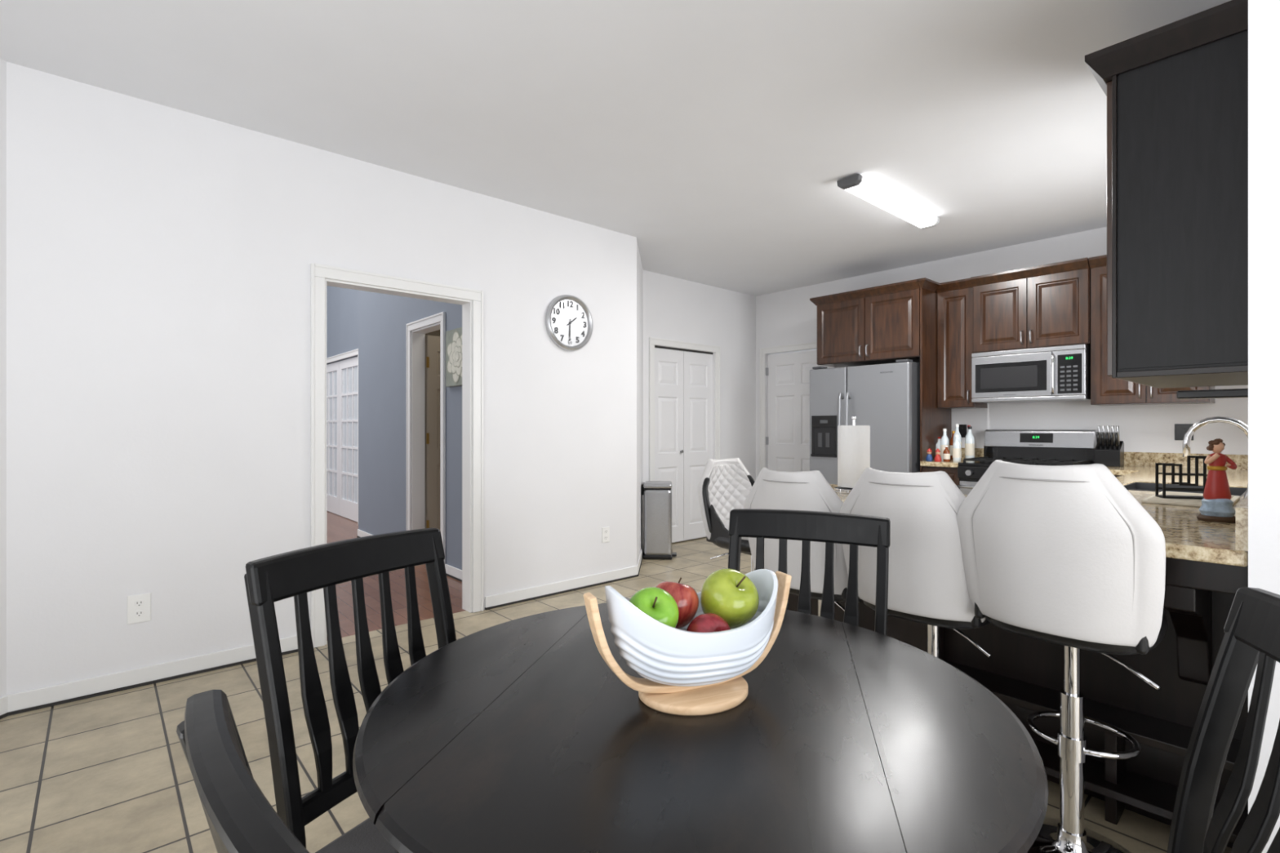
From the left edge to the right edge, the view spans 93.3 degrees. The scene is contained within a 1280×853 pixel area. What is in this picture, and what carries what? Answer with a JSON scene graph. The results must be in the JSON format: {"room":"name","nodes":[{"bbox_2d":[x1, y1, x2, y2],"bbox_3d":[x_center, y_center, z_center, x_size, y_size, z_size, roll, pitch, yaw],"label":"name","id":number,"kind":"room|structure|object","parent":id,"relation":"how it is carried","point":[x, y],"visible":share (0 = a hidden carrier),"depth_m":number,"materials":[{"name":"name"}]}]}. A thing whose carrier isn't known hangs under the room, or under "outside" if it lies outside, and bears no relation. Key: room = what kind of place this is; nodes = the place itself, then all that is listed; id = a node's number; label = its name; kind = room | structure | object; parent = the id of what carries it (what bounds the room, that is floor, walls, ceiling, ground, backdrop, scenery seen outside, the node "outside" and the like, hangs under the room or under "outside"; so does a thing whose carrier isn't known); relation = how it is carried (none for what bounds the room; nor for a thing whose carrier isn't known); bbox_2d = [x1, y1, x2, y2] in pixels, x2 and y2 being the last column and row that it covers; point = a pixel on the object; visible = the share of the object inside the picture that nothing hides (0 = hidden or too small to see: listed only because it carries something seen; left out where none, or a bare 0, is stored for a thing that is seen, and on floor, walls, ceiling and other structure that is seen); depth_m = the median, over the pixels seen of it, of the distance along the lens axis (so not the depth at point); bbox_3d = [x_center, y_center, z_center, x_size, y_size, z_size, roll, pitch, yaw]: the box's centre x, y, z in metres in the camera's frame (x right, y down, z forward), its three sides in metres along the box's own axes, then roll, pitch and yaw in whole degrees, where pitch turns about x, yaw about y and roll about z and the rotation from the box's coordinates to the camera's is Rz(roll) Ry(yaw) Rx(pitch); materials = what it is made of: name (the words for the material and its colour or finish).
{"room":"dining room","nodes":[
{"label":"dining room","id":0,"kind":"room"},
{"bbox_2d":[0,58,6,697],"bbox_3d":[-2.738,-0.160,1.837,0.085,2.740,1.570,0,0,3],"label":"wall","id":1,"kind":"structure","parent":0,"point":[2,63],"depth_m":2.52,"materials":[{"name":"white paint"}]},
{"bbox_2d":[0,695,8,719],"bbox_3d":[-2.689,1.167,1.820,0.016,0.085,1.428,0,0,3],"label":"baseboard","id":2,"kind":"structure","parent":1,"relation":"attached to","point":[3,700],"depth_m":2.51,"materials":[{"name":"white"}]},
{"bbox_2d":[6,62,636,694],"bbox_3d":[-1.383,-0.160,3.755,3.530,2.740,0.120,0,0,-42],"label":"wall","id":3,"kind":"structure","parent":0,"point":[159,257],"depth_m":3.00,"materials":[{"name":"paint"}]},
{"bbox_2d":[127,592,151,624],"bbox_3d":[-2.335,0.848,2.816,0.085,0.130,0.009,0,0,-42],"label":"wall outlet","id":4,"kind":"object","parent":3,"relation":"attached to","point":[139,606],"visible":1,"depth_m":2.81,"materials":[{"name":"white plastic"}]},
{"bbox_2d":[134,600,143,607],"bbox_3d":[-2.333,0.824,2.814,0.034,0.034,0.002,0,0,-42],"label":"socket","id":5,"kind":"object","parent":4,"relation":"attached to","point":[138,603],"depth_m":2.81,"materials":[{"name":"white plastic"}]},
{"bbox_2d":[134,609,143,617],"bbox_3d":[-2.333,0.872,2.814,0.034,0.034,0.002,0,0,-42],"label":"socket","id":6,"kind":"object","parent":4,"relation":"attached to","point":[138,613],"depth_m":2.81,"materials":[{"name":"white plastic"}]},
{"bbox_2d":[6,635,297,712],"bbox_3d":[-2.225,1.161,2.912,1.150,0.073,0.012,0,0,-42],"label":"board","id":7,"kind":"object","parent":3,"relation":"attached to","point":[43,695],"visible":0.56,"depth_m":2.79,"materials":[{"name":"white wood"}]},
{"bbox_2d":[8,648,297,715],"bbox_3d":[-2.224,1.203,2.911,1.150,0.014,0.016,0,0,-42],"label":"gap","id":8,"kind":"object","parent":3,"relation":"attached to","point":[12,713],"visible":0.64,"depth_m":2.79,"materials":[{"name":"grey"}]},
{"bbox_2d":[310,264,480,648],"bbox_3d":[-1.455,0.160,3.679,1.020,2.100,0.136,0,0,-42],"label":"door frame","id":9,"kind":"structure","parent":3,"relation":"attached to","point":[320,273],"depth_m":3.79,"materials":[{"name":"white wood"}]},
{"bbox_2d":[484,574,637,609],"bbox_3d":[-0.521,1.203,4.435,1.340,0.014,0.016,0,0,-42],"label":"gap","id":10,"kind":"object","parent":3,"relation":"attached to","point":[635,575],"visible":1,"depth_m":4.36,"materials":[{"name":"grey"}]},
{"bbox_2d":[484,565,637,607],"bbox_3d":[-0.523,1.161,4.437,1.340,0.073,0.012,0,0,-42],"label":"board","id":11,"kind":"object","parent":3,"relation":"attached to","point":[532,592],"visible":1,"depth_m":4.36,"materials":[{"name":"white wood"}]},
{"bbox_2d":[546,294,592,351],"bbox_3d":[-0.511,-0.759,4.428,0.412,0.412,0.036,0,0,-42],"label":"wall clock","id":12,"kind":"object","parent":3,"relation":"attached to","point":[569,321],"visible":1,"depth_m":4.42,"materials":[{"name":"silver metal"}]},
{"bbox_2d":[601,526,609,542],"bbox_3d":[-0.264,0.836,4.671,0.072,0.116,0.009,0,0,-42],"label":"wall outlet","id":13,"kind":"object","parent":3,"relation":"attached to","point":[605,531],"visible":1,"depth_m":4.67,"materials":[{"name":"white plastic"}]},
{"bbox_2d":[326,348,358,359],"bbox_3d":[-4.096,0.125,8.144,0.006,2.170,1.940,0,0,-42],"label":"bead","id":14,"kind":"object","parent":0,"point":[357,348],"depth_m":7.90},
{"bbox_2d":[326,285,462,569],"bbox_3d":[-3.001,-0.990,6.830,0.400,4.400,6.620,0,0,-42],"label":"wall","id":15,"kind":"structure","parent":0,"point":[373,323],"depth_m":5.98,"materials":[{"name":"blue paint"}]},
{"bbox_2d":[311,262,483,648],"bbox_3d":[-1.408,0.160,3.626,1.020,2.100,0.006,0,0,-42],"label":"bead","id":16,"kind":"object","parent":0,"point":[313,264],"depth_m":3.37},
{"bbox_2d":[406,311,443,544],"bbox_3d":[-1.877,0.135,5.246,0.006,2.150,0.800,0,0,-42],"label":"bead","id":17,"kind":"object","parent":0,"point":[442,313],"depth_m":5.13},
{"bbox_2d":[425,329,439,528],"bbox_3d":[-1.442,-0.090,5.688,0.960,2.600,2.000,0,0,-42],"label":"wall","id":18,"kind":"structure","parent":0,"point":[437,333],"depth_m":6.21,"materials":[{"name":"beige paint"}]},
{"bbox_2d":[0,0,1231,296],"bbox_3d":[0.876,-1.580,2.395,7.300,0.100,6.600,0,0,-42],"label":"ceiling","id":19,"kind":"structure","parent":0,"point":[719,136],"depth_m":2.82,"materials":[{"name":"paint"}]},
{"bbox_2d":[836,173,939,229],"bbox_3d":[1.703,-1.499,4.075,1.175,0.062,0.147,0,0,-42],"label":"ceiling light","id":20,"kind":"object","parent":19,"relation":"attached to","point":[858,185],"depth_m":3.96,"materials":[{"name":"white plastic"}]},
{"bbox_2d":[0,511,1231,852],"bbox_3d":[-1.315,1.260,4.393,7.900,0.100,12.500,0,0,-42],"label":"floor","id":21,"kind":"structure","parent":0,"point":[111,772],"depth_m":2.27,"materials":[{"name":"tile"}]},
{"bbox_2d":[176,689,309,852],"bbox_3d":[-0.079,0.723,0.570,0.424,0.978,0.542,0,0,44],"label":"dining chair","id":22,"kind":"object","parent":21,"relation":"on","point":[240,818],"visible":1,"depth_m":0.40,"materials":[{"name":"black wood"}]},
{"bbox_2d":[244,527,456,852],"bbox_3d":[-0.374,0.723,1.123,0.542,0.978,0.424,0,0,29],"label":"dining chair","id":23,"kind":"object","parent":21,"relation":"on","point":[268,580],"visible":0.62,"depth_m":1.13,"materials":[{"name":"black wood"}]},
{"bbox_2d":[315,817,398,852],"bbox_3d":[-0.320,0.749,1.093,0.390,0.027,0.369,0,0,29],"label":"cushion","id":24,"kind":"object","parent":23,"relation":"on","point":[365,837],"depth_m":1.07,"materials":[{"name":"grey fabric"}]},
{"bbox_2d":[641,480,676,559],"bbox_3d":[0.182,0.865,5.636,0.320,0.690,0.320,0,0,3],"label":"trash can","id":25,"kind":"object","parent":21,"relation":"on","point":[657,494],"visible":1,"depth_m":5.48,"materials":[{"name":"silver metal"}]},
{"bbox_2d":[352,603,1048,852],"bbox_3d":[0.080,0.826,1.055,1.050,0.752,1.050,0,0,14],"label":"dining table","id":26,"kind":"object","parent":21,"relation":"on","point":[517,735],"visible":0.88,"depth_m":0.83,"materials":[{"name":"black wood"}]},
{"bbox_2d":[583,568,791,715],"bbox_3d":[0.090,0.349,1.020,0.379,0.202,0.206,0,0,-23],"label":"fruit bowl","id":27,"kind":"object","parent":26,"relation":"on","point":[692,651],"visible":1,"depth_m":0.96,"materials":[{"name":"white ceramic"}]},
{"bbox_2d":[697,457,755,571],"bbox_3d":[0.581,0.696,3.292,0.442,1.027,0.520,0,0,-29],"label":"bar stool","id":28,"kind":"object","parent":21,"relation":"on","point":[724,486],"visible":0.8,"depth_m":3.39,"materials":[{"name":"white leather"}]},
{"bbox_2d":[743,467,848,616],"bbox_3d":[0.667,0.681,2.322,0.442,1.057,0.520,0,0,39],"label":"bar stool","id":29,"kind":"object","parent":21,"relation":"on","point":[806,491],"visible":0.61,"depth_m":2.11,"materials":[{"name":"white leather"}]},
{"bbox_2d":[728,508,890,635],"bbox_3d":[0.359,0.723,1.435,0.424,0.978,0.542,0,0,24],"label":"dining chair","id":30,"kind":"object","parent":21,"relation":"on","point":[830,528],"visible":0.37,"depth_m":1.62,"materials":[{"name":"black wood"}]},
{"bbox_2d":[809,359,919,484],"bbox_3d":[2.154,0.325,5.559,0.814,1.770,0.940,0,0,-42],"label":"refrigerator","id":31,"kind":"object","parent":21,"relation":"on","point":[884,397],"visible":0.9,"depth_m":5.22,"materials":[{"name":"grey metal"}]},
{"bbox_2d":[809,277,951,472],"bbox_3d":[2.240,-0.010,5.617,0.660,2.440,1.089,0,0,-42],"label":"tall cabinet","id":32,"kind":"object","parent":21,"relation":"on","point":[884,324],"visible":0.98,"depth_m":5.28,"materials":[{"name":"brown wood"}]},
{"bbox_2d":[839,467,991,658],"bbox_3d":[0.916,0.669,1.954,0.442,1.082,0.520,0,0,39],"label":"bar stool","id":33,"kind":"object","parent":21,"relation":"on","point":[927,585],"visible":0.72,"depth_m":1.75,"materials":[{"name":"white leather"}]},
{"bbox_2d":[922,466,959,488],"bbox_3d":[2.675,0.768,5.132,0.664,0.883,0.298,0,0,-42],"label":"base cabinet","id":34,"kind":"object","parent":21,"relation":"on","point":[952,472],"visible":0.08,"depth_m":4.90,"materials":[{"name":"brown wood"}]},
{"bbox_2d":[788,557,1248,848],"bbox_3d":[1.198,0.768,2.230,0.640,0.884,1.515,0,0,-42],"label":"base cabinet","id":35,"kind":"object","parent":21,"relation":"on","point":[1026,673],"visible":0.2,"depth_m":1.85,"materials":[{"name":"black wood"}]},
{"bbox_2d":[956,429,1097,494],"bbox_3d":[2.999,0.608,4.699,0.722,1.165,0.770,0,0,-42],"label":"gas range","id":36,"kind":"object","parent":21,"relation":"on","point":[1052,447],"visible":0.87,"depth_m":4.77,"materials":[{"name":"silver metal"}]},
{"bbox_2d":[956,480,977,494],"bbox_3d":[2.765,0.710,4.489,0.092,0.560,0.758,0,0,-42],"label":"oven","id":37,"kind":"object","parent":36,"relation":"in","point":[966,487],"depth_m":4.73,"materials":[{"name":"silver metal"}]},
{"bbox_2d":[958,461,1092,466],"bbox_3d":[3.008,0.297,4.706,0.620,0.025,0.770,0,0,-42],"label":"cooktop","id":38,"kind":"object","parent":36,"relation":"in","point":[969,464],"depth_m":4.59,"materials":[{"name":"black glass"}]},
{"bbox_2d":[956,459,1167,852],"bbox_3d":[1.148,0.649,1.651,0.442,1.122,0.520,0,0,42],"label":"bar stool","id":39,"kind":"object","parent":21,"relation":"on","point":[1067,556],"visible":0.99,"depth_m":1.49,"materials":[{"name":"white leather"}]},
{"bbox_2d":[1166,586,1279,852],"bbox_3d":[0.600,0.723,0.814,0.542,0.978,0.424,0,0,26],"label":"dining chair","id":40,"kind":"object","parent":21,"relation":"on","point":[1251,637],"visible":0.94,"depth_m":0.87,"materials":[{"name":"black wood"}]},
{"bbox_3d":[2.042,0.768,2.420,0.670,0.883,0.672,0,0,-42],"label":"base cabinet","id":41,"kind":"object","parent":21,"relation":"on","visible":0},
{"bbox_2d":[829,448,1248,566],"bbox_3d":[2.113,0.258,3.430,3.774,0.136,2.085,0,0,-42],"label":"countertop","id":42,"kind":"structure","parent":41,"relation":"on","point":[1187,537],"depth_m":1.95,"materials":[{"name":"beige stone"}]},
{"bbox_2d":[834,415,870,491],"bbox_3d":[0.980,0.120,2.770,0.170,0.338,0.170,0,0,-42],"label":"paper towel roll","id":43,"kind":"object","parent":42,"relation":"on","point":[853,441],"visible":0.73,"depth_m":2.71,"materials":[{"name":"white paper"}]},
{"bbox_2d":[925,448,933,461],"bbox_3d":[2.409,0.234,5.030,0.056,0.110,0.056,0,0,-42],"label":"ceramic figurine","id":44,"kind":"object","parent":42,"relation":"on","point":[929,457],"visible":1,"depth_m":5.01,"materials":[{"name":"blue ceramic"}]},
{"bbox_2d":[933,448,941,462],"bbox_3d":[2.452,0.234,4.974,0.056,0.110,0.056,0,0,-42],"label":"ceramic figurine","id":45,"kind":"object","parent":42,"relation":"on","point":[937,458],"visible":1,"depth_m":4.96,"materials":[{"name":"red ceramic"}]},
{"bbox_2d":[935,436,941,455],"bbox_3d":[2.558,0.189,5.163,0.058,0.200,0.058,0,0,-42],"label":"bottle","id":46,"kind":"object","parent":42,"relation":"on","point":[938,444],"visible":0.48,"depth_m":5.15,"materials":[{"name":"white glass"}]},
{"bbox_2d":[940,428,949,461],"bbox_3d":[2.564,0.154,5.081,0.066,0.270,0.066,0,0,-42],"label":"bottle","id":47,"kind":"object","parent":42,"relation":"on","point":[944,441],"visible":0.73,"depth_m":5.07,"materials":[{"name":"white glass"}]},
{"bbox_2d":[942,445,950,462],"bbox_3d":[2.535,0.224,4.994,0.052,0.130,0.052,0,0,-42],"label":"bottle","id":48,"kind":"object","parent":42,"relation":"on","point":[946,454],"visible":1,"depth_m":4.98,"materials":[{"name":"brown glass"}]},
{"bbox_2d":[949,431,955,459],"bbox_3d":[2.734,0.164,5.267,0.062,0.250,0.062,0,0,-42],"label":"bottle","id":49,"kind":"object","parent":42,"relation":"on","point":[953,432],"visible":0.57,"depth_m":5.26,"materials":[{"name":"brown glass"}]},
{"bbox_2d":[952,435,961,462],"bbox_3d":[2.604,0.179,4.962,0.062,0.220,0.062,0,0,-42],"label":"bottle","id":50,"kind":"object","parent":42,"relation":"on","point":[957,450],"visible":1,"depth_m":4.94,"materials":[{"name":"white glass"}]},
{"bbox_2d":[952,423,961,447],"bbox_3d":[2.714,0.134,5.169,0.066,0.310,0.066,0,0,-42],"label":"bottle","id":51,"kind":"object","parent":42,"relation":"on","point":[957,425],"visible":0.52,"depth_m":5.16,"materials":[{"name":"white"}]},
{"bbox_2d":[964,426,974,461],"bbox_3d":[2.797,0.144,5.122,0.072,0.290,0.072,0,0,-42],"label":"bottle","id":52,"kind":"object","parent":42,"relation":"on","point":[970,440],"visible":0.9,"depth_m":5.10,"materials":[{"name":"white glass"}]},
{"bbox_2d":[1094,425,1124,466],"bbox_3d":[3.418,0.141,4.403,0.153,0.295,0.150,0,0,-42],"label":"knife block","id":53,"kind":"object","parent":42,"relation":"on","point":[1108,450],"visible":0.94,"depth_m":4.37,"materials":[{"name":"black plastic"}]},
{"bbox_2d":[1124,482,1247,497],"bbox_3d":[2.551,0.393,2.848,0.596,0.195,0.436,0,0,-42],"label":"sink","id":54,"kind":"object","parent":42,"relation":"in","point":[1145,486],"visible":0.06,"depth_m":3.06,"materials":[{"name":"grey metal"}]},
{"bbox_2d":[1141,491,1239,506],"bbox_3d":[2.159,0.283,2.363,0.470,0.012,0.240,0,0,-42],"label":"drying mat","id":55,"kind":"object","parent":42,"relation":"on","point":[1153,500],"visible":0.56,"depth_m":2.29,"materials":[{"name":"beige rubber"}]},
{"bbox_2d":[1155,455,1207,499],"bbox_3d":[2.105,0.195,2.336,0.160,0.162,0.061,0,0,18],"label":"dish rack","id":56,"kind":"object","parent":55,"relation":"on","point":[1164,473],"visible":0.79,"depth_m":2.33,"materials":[{"name":"black metal"}]},
{"bbox_2d":[1182,416,1248,497],"bbox_3d":[2.423,0.124,2.515,0.102,0.332,0.240,0,0,-42],"label":"kitchen faucet","id":57,"kind":"object","parent":42,"relation":"on","point":[1187,438],"visible":0.48,"depth_m":2.53,"materials":[{"name":"silver metal"}]},
{"bbox_2d":[1196,438,1236,523],"bbox_3d":[1.774,0.163,1.857,0.094,0.252,0.094,0,0,8],"label":"statuette","id":58,"kind":"object","parent":42,"relation":"on","point":[1217,504],"visible":0.99,"depth_m":1.84,"materials":[{"name":"red ceramic"}]},
{"bbox_2d":[636,240,643,564],"bbox_3d":[-0.044,-0.160,5.413,0.200,2.740,1.145,0,0,9],"label":"wall","id":59,"kind":"structure","parent":0,"point":[639,267],"depth_m":5.32,"materials":[{"name":"paint"}]},
{"bbox_2d":[636,542,644,576],"bbox_3d":[0.009,1.167,5.396,0.016,0.085,1.018,0,0,3],"label":"baseboard","id":60,"kind":"structure","parent":59,"relation":"attached to","point":[642,553],"depth_m":5.27,"materials":[{"name":"white wood"}]},
{"bbox_2d":[649,337,719,480],"bbox_3d":[0.490,0.165,6.292,1.055,2.090,0.006,0,0,-42],"label":"bead","id":61,"kind":"object","parent":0,"point":[651,338],"depth_m":5.95},
{"bbox_2d":[643,270,755,541],"bbox_3d":[0.700,-0.160,6.586,1.910,2.740,0.120,0,0,-42],"label":"wall","id":62,"kind":"structure","parent":0,"point":[674,308],"depth_m":6.64,"materials":[{"name":"paint"}]},
{"bbox_2d":[654,345,712,354],"bbox_3d":[0.449,-0.800,6.338,0.915,0.020,0.035,0,0,-42],"label":"track","id":63,"kind":"object","parent":62,"relation":"attached to","point":[659,347],"visible":0.79,"depth_m":6.31,"materials":[{"name":"grey"}]},
{"bbox_2d":[654,347,683,542],"bbox_3d":[0.278,0.203,6.188,0.453,1.985,0.030,0,0,-42],"label":"leaf","id":64,"kind":"object","parent":63,"relation":"hanging from","point":[668,363],"visible":0.79,"depth_m":6.21,"materials":[{"name":"white wood"}]},
{"bbox_2d":[683,351,712,540],"bbox_3d":[0.618,0.203,6.493,0.453,1.985,0.030,0,0,-42],"label":"leaf","id":65,"kind":"object","parent":63,"relation":"hanging from","point":[697,366],"visible":0.87,"depth_m":6.45,"materials":[{"name":"white wood"}]},
{"bbox_2d":[648,337,719,480],"bbox_3d":[0.483,0.165,6.301,1.055,2.090,0.016,0,0,-42],"label":"door frame","id":66,"kind":"structure","parent":62,"relation":"attached to","point":[654,342],"depth_m":6.16,"materials":[{"name":"white wood"}]},
{"bbox_2d":[760,342,834,471],"bbox_3d":[1.715,0.150,6.676,0.006,2.120,0.960,0,0,-42],"label":"bead","id":67,"kind":"object","parent":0,"point":[810,342],"depth_m":7.02},
{"bbox_2d":[755,226,1248,479],"bbox_3d":[2.874,-0.160,5.500,0.120,2.740,4.400,0,0,-42],"label":"wall","id":68,"kind":"structure","parent":0,"point":[788,317],"depth_m":5.03,"materials":[{"name":"paint"}]},
{"bbox_2d":[765,349,828,471],"bbox_3d":[1.752,0.185,6.712,0.075,2.030,0.815,0,0,-42],"label":"leaf","id":69,"kind":"object","parent":68,"relation":"attached to","point":[788,373],"depth_m":6.79,"materials":[{"name":"white wood"}]},
{"bbox_2d":[760,342,835,470],"bbox_3d":[1.723,0.150,6.684,0.016,2.120,0.960,0,0,-42],"label":"door frame","id":70,"kind":"structure","parent":68,"relation":"attached to","point":[763,352],"depth_m":6.99,"materials":[{"name":"white wood"}]},
{"bbox_2d":[936,278,987,408],"bbox_3d":[2.782,-0.695,5.231,0.373,1.070,0.293,0,0,-42],"label":"upper cabinet","id":71,"kind":"object","parent":68,"relation":"attached to","point":[954,298],"visible":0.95,"depth_m":5.14,"materials":[{"name":"brown wood"}]},
{"bbox_2d":[959,424,966,437],"bbox_3d":[2.880,0.040,5.397,0.009,0.116,0.072,0,0,-42],"label":"wall outlet","id":72,"kind":"object","parent":68,"relation":"attached to","point":[962,428],"visible":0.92,"depth_m":5.39,"materials":[{"name":"black plastic"}]},
{"bbox_2d":[970,257,1090,353],"bbox_3d":[3.136,-0.920,4.820,0.393,0.620,0.790,0,0,-42],"label":"upper cabinet","id":73,"kind":"object","parent":68,"relation":"attached to","point":[1045,305],"visible":0.97,"depth_m":4.68,"materials":[{"name":"brown wood"}]},
{"bbox_2d":[971,344,1090,403],"bbox_3d":[3.110,-0.400,4.798,0.444,0.400,0.770,0,0,-42],"label":"microwave","id":74,"kind":"object","parent":73,"relation":"attached to","point":[1059,373],"visible":1,"depth_m":4.65,"materials":[{"name":"silver metal"}]},
{"bbox_2d":[961,448,1248,551],"bbox_3d":[2.119,0.240,3.435,3.759,0.100,2.085,0,0,-42],"label":"backsplash","id":75,"kind":"structure","parent":68,"relation":"attached to","point":[1140,459],"depth_m":4.24,"materials":[{"name":"stone"}]},
{"bbox_2d":[1088,254,1214,405],"bbox_3d":[3.623,-0.695,4.291,0.373,1.070,0.640,0,0,-42],"label":"upper cabinet","id":76,"kind":"object","parent":68,"relation":"attached to","point":[1105,390],"visible":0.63,"depth_m":4.37,"materials":[{"name":"brown wood"}]},
{"bbox_2d":[1174,423,1193,440],"bbox_3d":[3.867,0.040,4.295,0.009,0.116,0.100,0,0,-42],"label":"wall outlet","id":77,"kind":"object","parent":68,"relation":"attached to","point":[1180,429],"visible":0.8,"depth_m":4.30,"materials":[{"name":"black plastic"}]},
{"bbox_2d":[1180,426,1186,431],"bbox_3d":[3.865,0.016,4.293,0.002,0.034,0.034,0,0,-42],"label":"socket","id":78,"kind":"object","parent":77,"relation":"attached to","point":[1182,428],"depth_m":4.29,"materials":[{"name":"black plastic"}]},
{"bbox_2d":[1248,0,1279,852],"bbox_3d":[2.177,-0.160,0.608,0.125,2.740,2.202,0,0,-42],"label":"wall","id":79,"kind":"structure","parent":0,"point":[1264,15],"depth_m":1.37,"materials":[{"name":"paint"}]},
{"bbox_3d":[2.893,-0.160,2.645,3.660,2.740,0.122,0,0,-42],"label":"wall","id":80,"kind":"structure","parent":0,"visible":0},
{"bbox_2d":[1084,0,1248,388],"bbox_3d":[1.975,-0.700,2.183,0.945,1.080,0.408,0,0,-42],"label":"upper cabinet","id":81,"kind":"object","parent":80,"relation":"attached to","point":[1176,92],"visible":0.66,"depth_m":1.88,"materials":[{"name":"brown wood"}]},
{"bbox_2d":[1176,388,1248,399],"bbox_3d":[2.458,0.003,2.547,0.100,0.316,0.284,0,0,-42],"label":"lamp","id":82,"kind":"object","parent":81,"relation":"attached to","point":[1234,393],"visible":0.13,"depth_m":2.54,"materials":[{"name":"black plastic"}]},
{"bbox_3d":[-4.566,-0.990,5.415,4.620,4.400,6.840,0,0,-42],"label":"wall","id":83,"kind":"structure","parent":0,"visible":0},
{"bbox_2d":[326,361,339,515],"bbox_3d":[-4.352,0.160,8.519,0.040,2.080,0.880,0,0,-42],"label":"leaf","id":84,"kind":"object","parent":83,"relation":"attached to","point":[332,502],"visible":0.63,"depth_m":8.42,"materials":[{"name":"white wood"}]},
{"bbox_2d":[326,370,337,497],"bbox_3d":[-4.352,0.100,8.519,0.004,1.740,0.680,0,0,-42],"label":"glass","id":85,"kind":"object","parent":84,"relation":"attached to","point":[335,371],"visible":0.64,"depth_m":8.49,"materials":[{"name":"white"}]},
{"bbox_2d":[326,350,358,524],"bbox_3d":[-4.088,0.125,8.152,0.016,2.170,1.940,0,0,-42],"label":"door frame","id":86,"kind":"structure","parent":83,"relation":"attached to","point":[354,353],"depth_m":7.47,"materials":[{"name":"white wood"}]},
{"bbox_2d":[339,356,357,521],"bbox_3d":[-3.759,0.160,7.856,0.040,2.080,0.880,0,0,-42],"label":"leaf","id":87,"kind":"object","parent":83,"relation":"attached to","point":[348,509],"visible":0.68,"depth_m":7.92,"materials":[{"name":"white wood"}]},
{"bbox_2d":[342,365,357,502],"bbox_3d":[-3.759,0.100,7.856,0.004,1.740,0.680,0,0,-42],"label":"glass","id":88,"kind":"object","parent":87,"relation":"attached to","point":[344,371],"visible":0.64,"depth_m":7.89,"materials":[{"name":"white"}]},
{"bbox_2d":[356,528,462,582],"bbox_3d":[-2.184,1.167,5.816,0.296,0.085,4.020,0,0,-42],"label":"baseboard","id":89,"kind":"structure","parent":83,"relation":"attached to","point":[451,571],"depth_m":4.86,"materials":[{"name":"white wood"}]},
{"bbox_2d":[407,311,445,564],"bbox_3d":[-1.824,0.135,5.293,0.136,2.150,0.800,0,0,-42],"label":"door frame","id":90,"kind":"structure","parent":83,"relation":"attached to","point":[418,336],"depth_m":5.51,"materials":[{"name":"white wood"}]},
{"bbox_2d":[426,335,439,529],"bbox_3d":[-1.734,0.180,5.765,0.632,2.040,0.047,0,0,-42],"label":"leaf","id":91,"kind":"object","parent":83,"relation":"attached to","point":[433,342],"depth_m":5.59,"materials":[{"name":"beige paint"}]},
{"bbox_2d":[445,327,462,386],"bbox_3d":[-1.414,-0.545,4.727,0.040,0.450,0.450,0,0,-42],"label":"picture","id":92,"kind":"object","parent":83,"relation":"attached to","point":[453,337],"visible":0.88,"depth_m":4.76,"materials":[{"name":"white paper"}]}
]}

